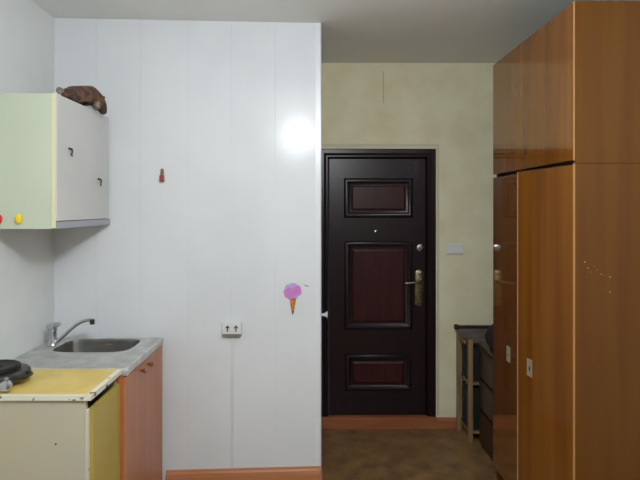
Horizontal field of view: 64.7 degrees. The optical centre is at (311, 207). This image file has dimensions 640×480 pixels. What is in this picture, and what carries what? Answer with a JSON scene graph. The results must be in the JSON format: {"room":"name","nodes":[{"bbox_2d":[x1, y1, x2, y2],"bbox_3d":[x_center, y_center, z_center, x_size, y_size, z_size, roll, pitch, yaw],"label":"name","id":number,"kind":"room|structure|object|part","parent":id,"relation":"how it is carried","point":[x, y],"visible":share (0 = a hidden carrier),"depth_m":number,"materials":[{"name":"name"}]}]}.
{"room":"studio apartment","nodes":[
{"label":"studio apartment","id":0,"kind":"room"},
{"bbox_2d":[0,0,53,359],"bbox_3d":[-1.450,0.267,0.550,0.100,2.600,6.500,0,0,0],"label":"wall","id":1,"kind":"structure","parent":0,"point":[26,30],"depth_m":2.46,"materials":[{"name":"white paper"}]},
{"bbox_2d":[0,93,109,228],"bbox_3d":[-1.234,-0.201,2.451,0.328,0.581,0.582,0,0,0],"label":"upper cabinet","id":2,"kind":"object","parent":1,"relation":"attached to","point":[54,148],"visible":1,"depth_m":2.16,"materials":[{"name":"beige wood"}]},
{"bbox_2d":[15,214,21,223],"bbox_3d":[-1.253,0.047,2.152,0.029,0.046,0.015,0,0,0],"label":"magnet","id":3,"kind":"object","parent":2,"relation":"attached to","point":[18,217],"visible":1,"depth_m":2.15,"materials":[{"name":"yellow plastic"}]},
{"bbox_3d":[-1.256,-0.201,2.168,0.285,0.581,0.016,0,0,0],"label":"panel","id":4,"kind":"part","parent":2,"relation":"part of","materials":[{"name":"wood"}]},
{"bbox_3d":[-1.103,-0.217,2.359,0.020,0.546,0.388,0,0,0],"label":"door","id":5,"kind":"part","parent":2,"relation":"part of","materials":[{"name":"white wood"}]},
{"bbox_2d":[56,86,106,114],"bbox_3d":[-1.114,-0.544,2.399,0.142,0.133,0.408,0,0,0],"label":"animal","id":6,"kind":"object","parent":2,"relation":"on","point":[83,95],"visible":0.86,"depth_m":2.43},
{"bbox_3d":[-1.104,0.074,2.453,0.016,0.031,0.576,0,0,0],"label":"light rail","id":7,"kind":"part","parent":2,"relation":"part of","materials":[{"name":"grey"}]},
{"bbox_3d":[-1.108,-0.217,2.648,0.008,0.546,0.185,0,0,0],"label":"door","id":8,"kind":"part","parent":2,"relation":"part of","materials":[{"name":"white wood"}]},
{"bbox_2d":[54,18,315,479],"bbox_3d":[-0.675,0.267,3.172,1.450,2.600,0.855,0,0,0],"label":"wall","id":9,"kind":"structure","parent":0,"point":[226,109],"depth_m":2.79,"materials":[{"name":"white plastic"}]},
{"bbox_2d":[159,169,163,181],"bbox_3d":[-0.821,-0.179,2.764,0.023,0.072,0.020,0,0,0],"label":"wall hook","id":10,"kind":"object","parent":9,"relation":"attached to","point":[161,177],"visible":1,"depth_m":2.76,"materials":[{"name":"red plastic"}]},
{"bbox_2d":[222,322,241,336],"bbox_3d":[-0.440,0.667,2.779,0.105,0.077,0.030,0,0,0],"label":"wall socket","id":11,"kind":"object","parent":9,"relation":"attached to","point":[229,329],"visible":1,"depth_m":2.77,"materials":[{"name":"white plastic"}]},
{"bbox_2d":[232,337,233,468],"bbox_3d":[-0.438,1.072,2.790,0.011,0.732,0.007,0,0,0],"label":"duct","id":12,"kind":"object","parent":9,"relation":"attached to","point":[232,337],"visible":1,"depth_m":2.79,"materials":[{"name":"white plastic"}]},
{"bbox_2d":[165,466,320,479],"bbox_3d":[-0.376,1.504,2.788,0.851,0.127,0.018,0,0,-3],"label":"baseboard","id":13,"kind":"structure","parent":9,"relation":"attached to","point":[302,472],"depth_m":2.79,"materials":[{"name":"brown wood"}]},
{"bbox_2d":[278,282,303,315],"bbox_3d":[-0.116,0.507,2.810,0.148,0.187,0.002,0,0,-3],"label":"sticker","id":14,"kind":"object","parent":9,"relation":"attached to","point":[291,294],"visible":1,"depth_m":2.81,"materials":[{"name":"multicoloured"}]},
{"bbox_2d":[316,23,321,479],"bbox_3d":[0.036,0.267,2.833,0.033,2.600,0.034,0,0,0],"label":"trim","id":15,"kind":"structure","parent":9,"relation":"attached to","point":[318,25],"depth_m":2.82,"materials":[{"name":"white plastic"}]},
{"bbox_2d":[322,446,323,479],"bbox_3d":[0.059,1.530,3.211,0.016,0.075,0.718,0,0,0],"label":"baseboard","id":16,"kind":"structure","parent":9,"relation":"attached to","point":[322,446],"depth_m":2.92,"materials":[{"name":"brown wood"}]},
{"bbox_2d":[31,0,639,62],"bbox_3d":[0.140,-1.083,0.550,3.280,0.100,6.500,0,0,0],"label":"ceiling","id":17,"kind":"structure","parent":0,"point":[353,31],"depth_m":2.75,"materials":[{"name":"paint"}]},
{"bbox_2d":[322,63,496,416],"bbox_3d":[0.865,0.267,3.650,1.630,2.600,0.100,0,0,0],"label":"wall","id":18,"kind":"structure","parent":0,"point":[448,105],"depth_m":3.60,"materials":[{"name":"beige paint"}]},
{"bbox_2d":[322,149,436,428],"bbox_3d":[0.469,0.573,3.622,0.831,1.988,0.137,0,0,0],"label":"door","id":19,"kind":"structure","parent":18,"relation":"in","point":[379,205],"depth_m":3.61,"materials":[{"name":"paint"}]},
{"bbox_3d":[0.474,1.175,3.604,0.477,0.264,0.017,0,0,0],"label":"panel moulding","id":20,"kind":"part","parent":19,"relation":"part of","materials":[{"name":"paint"}]},
{"bbox_3d":[0.475,0.552,3.604,0.488,0.634,0.017,0,0,0],"label":"panel moulding","id":21,"kind":"part","parent":19,"relation":"part of","materials":[{"name":"paint"}]},
{"bbox_3d":[0.475,-0.071,3.604,0.495,0.285,0.017,0,0,0],"label":"panel moulding","id":22,"kind":"part","parent":19,"relation":"part of","materials":[{"name":"paint"}]},
{"bbox_3d":[0.720,0.525,3.580,0.126,0.031,0.055,0,0,0],"label":"handle","id":23,"kind":"part","parent":19,"relation":"part of","materials":[{"name":"gold metal"}]},
{"bbox_3d":[0.767,0.572,3.607,0.061,0.261,0.010,0,0,0],"label":"handle plate","id":24,"kind":"part","parent":19,"relation":"part of","materials":[{"name":"gold metal"}]},
{"bbox_2d":[322,144,438,414],"bbox_3d":[0.480,0.510,3.597,0.851,1.934,0.006,0,0,0],"label":"trim","id":25,"kind":"structure","parent":18,"relation":"attached to","point":[437,145],"depth_m":3.59,"materials":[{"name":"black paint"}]},
{"bbox_2d":[383,71,383,102],"bbox_3d":[0.510,-0.862,3.604,0.005,0.228,0.011,0,0,0],"label":"crack","id":26,"kind":"structure","parent":18,"relation":"attached to","point":[383,71],"depth_m":3.60,"materials":[{"name":"beige paint"}]},
{"bbox_2d":[437,417,464,428],"bbox_3d":[1.282,1.530,3.591,0.794,0.075,0.016,0,0,0],"label":"baseboard","id":27,"kind":"structure","parent":18,"relation":"attached to","point":[442,422],"depth_m":3.58,"materials":[{"name":"brown wood"}]},
{"bbox_2d":[446,244,462,253],"bbox_3d":[1.016,0.291,3.591,0.119,0.073,0.018,0,0,0],"label":"light switch","id":28,"kind":"object","parent":18,"relation":"attached to","point":[450,248],"visible":1,"depth_m":3.58,"materials":[{"name":"white plastic"}]},
{"bbox_2d":[322,429,496,479],"bbox_3d":[0.140,1.617,0.550,3.280,0.100,6.500,0,0,0],"label":"floor","id":29,"kind":"structure","parent":0,"point":[348,454],"depth_m":3.20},
{"bbox_2d":[0,369,121,479],"bbox_3d":[-1.113,1.134,2.047,0.569,0.864,0.311,0,0,0],"label":"base cabinet","id":30,"kind":"object","parent":29,"relation":"on","point":[56,424],"visible":1,"depth_m":1.90,"materials":[{"name":"beige wood"}]},
{"bbox_3d":[-1.125,1.144,1.912,0.544,0.844,0.016,0,0,0],"label":"panel","id":31,"kind":"part","parent":30,"relation":"part of","materials":[{"name":"beige wood"}]},
{"bbox_2d":[0,369,116,393],"bbox_3d":[-1.114,0.712,2.049,0.566,0.018,0.308,0,0,0],"label":"countertop","id":32,"kind":"structure","parent":30,"relation":"on","point":[42,381],"depth_m":2.05,"materials":[{"name":"yellow laminate"}]},
{"bbox_2d":[0,359,32,391],"bbox_3d":[-1.262,0.668,2.017,0.269,0.070,0.222,0,0,0],"label":"hot plate","id":33,"kind":"object","parent":32,"relation":"on","point":[11,371],"visible":1,"depth_m":2.00,"materials":[{"name":"black metal"}]},
{"bbox_3d":[-1.164,0.676,1.923,0.044,0.044,0.034,0,0,0],"label":"knob","id":34,"kind":"part","parent":33,"relation":"part of","materials":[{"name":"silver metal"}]},
{"bbox_3d":[-1.276,0.642,2.030,0.184,0.018,0.184,0,0,0],"label":"burner","id":35,"kind":"part","parent":33,"relation":"part of","materials":[{"name":"grey metal"}]},
{"bbox_3d":[-1.146,0.669,2.019,0.036,0.014,0.080,0,0,0],"label":"handle","id":36,"kind":"part","parent":33,"relation":"part of","materials":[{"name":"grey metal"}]},
{"bbox_3d":[-1.125,1.144,2.193,0.544,0.844,0.016,0,0,0],"label":"panel","id":37,"kind":"part","parent":30,"relation":"part of","materials":[{"name":"wood"}]},
{"bbox_3d":[-0.844,1.123,2.064,0.016,0.718,0.269,0,0,0],"label":"door","id":38,"kind":"part","parent":30,"relation":"part of","materials":[{"name":"yellow laminate"}]},
{"bbox_2d":[116,345,161,479],"bbox_3d":[-1.075,1.151,2.474,0.591,0.830,0.532,0,0,0],"label":"base cabinet","id":39,"kind":"object","parent":29,"relation":"on","point":[141,390],"visible":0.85,"depth_m":2.42,"materials":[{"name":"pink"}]},
{"bbox_2d":[12,338,162,375],"bbox_3d":[-1.102,0.777,2.474,0.590,0.152,0.534,0,0,0],"label":"countertop","id":40,"kind":"structure","parent":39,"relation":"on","point":[126,354],"depth_m":2.43,"materials":[{"name":"grey metal"}]},
{"bbox_2d":[46,318,94,346],"bbox_3d":[-1.231,0.633,2.585,0.248,0.142,0.054,0,0,0],"label":"faucet","id":41,"kind":"object","parent":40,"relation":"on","point":[52,328],"visible":1,"depth_m":2.57,"materials":[{"name":"silver metal"}]},
{"bbox_3d":[-1.321,0.600,2.585,0.066,0.032,0.041,0,0,0],"label":"lever","id":42,"kind":"part","parent":41,"relation":"part of","materials":[{"name":"silver metal"}]},
{"bbox_3d":[-1.218,0.629,2.575,0.200,0.135,0.018,0,0,3],"label":"spout","id":43,"kind":"part","parent":41,"relation":"part of","materials":[{"name":"silver metal"}]},
{"bbox_3d":[-1.100,0.779,2.594,0.390,0.147,0.270,0,0,0],"label":"bowl","id":44,"kind":"part","parent":40,"relation":"part of","materials":[{"name":"silver metal"}]},
{"bbox_3d":[-1.099,1.151,2.216,0.542,0.830,0.016,0,0,0],"label":"panel","id":45,"kind":"part","parent":39,"relation":"part of","materials":[{"name":"orange"}]},
{"bbox_3d":[-0.819,1.111,2.337,0.016,0.742,0.259,0,0,0],"label":"door","id":46,"kind":"part","parent":39,"relation":"part of","materials":[{"name":"brown wood"}]},
{"bbox_3d":[-0.795,0.767,2.385,0.033,0.028,0.028,0,0,0],"label":"knob","id":47,"kind":"part","parent":39,"relation":"part of","materials":[{"name":"brown wood"}]},
{"bbox_3d":[-0.819,1.111,2.603,0.016,0.742,0.269,0,0,0],"label":"door","id":48,"kind":"part","parent":39,"relation":"part of","materials":[{"name":"brown wood"}]},
{"bbox_2d":[454,324,489,442],"bbox_3d":[1.213,1.190,3.463,0.434,0.752,0.204,0,0,0],"label":"wooden rack","id":49,"kind":"object","parent":29,"relation":"on","point":[473,333],"visible":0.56,"depth_m":3.49,"materials":[{"name":"brown wood"}]},
{"bbox_3d":[1.033,1.207,3.554,0.030,0.718,0.022,0,0,0],"label":"leg","id":50,"kind":"part","parent":49,"relation":"part of","materials":[{"name":"brown wood"}]},
{"bbox_3d":[1.028,0.897,3.465,0.016,0.025,0.154,0,0,0],"label":"rail","id":51,"kind":"part","parent":49,"relation":"part of","materials":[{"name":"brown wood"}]},
{"bbox_2d":[461,374,478,384],"bbox_3d":[1.219,1.175,3.465,0.342,0.014,0.194,0,0,0],"label":"shelf","id":52,"kind":"object","parent":49,"relation":"attached to","point":[470,382],"depth_m":3.37,"materials":[{"name":"brown wood"}]},
{"bbox_2d":[461,420,478,433],"bbox_3d":[1.219,1.500,3.465,0.342,0.014,0.194,0,0,0],"label":"shelf","id":53,"kind":"object","parent":49,"relation":"attached to","point":[470,431],"depth_m":3.37,"materials":[{"name":"brown wood"}]},
{"bbox_3d":[1.058,1.220,3.376,0.030,0.691,0.022,0,0,0],"label":"leg","id":54,"kind":"part","parent":49,"relation":"part of","materials":[{"name":"brown wood"}]},
{"bbox_2d":[462,381,480,429],"bbox_3d":[1.218,1.352,3.465,0.335,0.280,0.148,0,0,0],"label":"plastic crate","id":55,"kind":"object","parent":49,"relation":"on","point":[476,407],"visible":0.34,"depth_m":3.42,"materials":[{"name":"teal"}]},
{"bbox_2d":[462,342,480,381],"bbox_3d":[1.218,1.052,3.465,0.335,0.230,0.148,0,0,0],"label":"plastic crate","id":56,"kind":"object","parent":49,"relation":"on","point":[476,376],"visible":0.34,"depth_m":3.42,"materials":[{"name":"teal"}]},
{"bbox_3d":[1.219,0.873,3.450,0.394,0.054,0.178,0,0,0],"label":"cloth seat","id":57,"kind":"part","parent":49,"relation":"part of","materials":[{"name":"grey fabric"}]},
{"bbox_2d":[478,343,492,460],"bbox_3d":[1.363,1.226,3.130,0.534,0.679,0.398,0,0,0],"label":"chest","id":58,"kind":"object","parent":29,"relation":"on","point":[485,352],"visible":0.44,"depth_m":3.19,"materials":[{"name":"brown wood"}]},
{"bbox_3d":[1.109,1.011,3.130,0.018,0.188,0.382,0,0,0],"label":"drawer","id":59,"kind":"part","parent":58,"relation":"part of","materials":[{"name":"brown wood"}]},
{"bbox_3d":[1.109,1.214,3.130,0.018,0.188,0.382,0,0,0],"label":"drawer","id":60,"kind":"part","parent":58,"relation":"part of","materials":[{"name":"brown wood"}]},
{"bbox_3d":[1.109,1.427,3.130,0.018,0.208,0.382,0,0,0],"label":"drawer","id":61,"kind":"part","parent":58,"relation":"part of","materials":[{"name":"brown wood"}]},
{"bbox_2d":[485,324,492,349],"bbox_3d":[1.203,0.811,3.170,0.211,0.150,0.219,0,0,0],"label":"cloth bag","id":62,"kind":"object","parent":58,"relation":"on","point":[489,333],"visible":0.24,"depth_m":3.16,"materials":[{"name":"black fabric"}]},
{"bbox_2d":[493,163,639,479],"bbox_3d":[1.326,0.694,2.463,0.659,1.743,0.904,0,0,0],"label":"wardrobe","id":63,"kind":"object","parent":29,"relation":"on","point":[566,239],"visible":1,"depth_m":2.07,"materials":[{"name":"brown wood"}]},
{"bbox_3d":[1.360,0.694,2.906,0.590,1.743,0.018,0,0,0],"label":"panel","id":64,"kind":"part","parent":63,"relation":"part of","materials":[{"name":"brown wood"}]},
{"bbox_3d":[1.054,0.654,2.684,0.018,1.656,0.460,0,0,0],"label":"door","id":65,"kind":"part","parent":63,"relation":"part of","materials":[{"name":"brown wood"}]},
{"bbox_3d":[1.043,0.777,2.686,0.004,0.080,0.038,0,0,0],"label":"handle plate","id":66,"kind":"part","parent":63,"relation":"part of","materials":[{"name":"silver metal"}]},
{"bbox_3d":[1.009,0.741,2.343,0.004,0.080,0.038,0,0,-6],"label":"handle plate","id":67,"kind":"part","parent":63,"relation":"part of","materials":[{"name":"silver metal"}]},
{"bbox_3d":[1.031,0.654,2.239,0.018,1.656,0.424,0,0,-6],"label":"door","id":68,"kind":"part","parent":63,"relation":"part of","materials":[{"name":"brown wood"}]},
{"bbox_2d":[493,1,639,176],"bbox_3d":[1.350,-0.502,2.463,0.610,0.646,0.903,0,0,0],"label":"upper cabinet","id":69,"kind":"object","parent":63,"relation":"on","point":[569,93],"visible":0.91,"depth_m":2.03,"materials":[{"name":"brown wood"}]},
{"bbox_3d":[1.054,-0.508,2.469,0.018,0.632,0.890,0,0,0],"label":"door","id":70,"kind":"part","parent":69,"relation":"part of","materials":[{"name":"brown wood"}]},
{"bbox_3d":[1.352,-0.502,2.021,0.606,0.646,0.018,0,0,0],"label":"panel","id":71,"kind":"part","parent":69,"relation":"part of","materials":[{"name":"brown wood"}]},
{"bbox_3d":[1.352,0.694,2.021,0.606,1.743,0.018,0,0,0],"label":"panel","id":72,"kind":"part","parent":63,"relation":"part of","materials":[{"name":"brown wood"}]}
]}

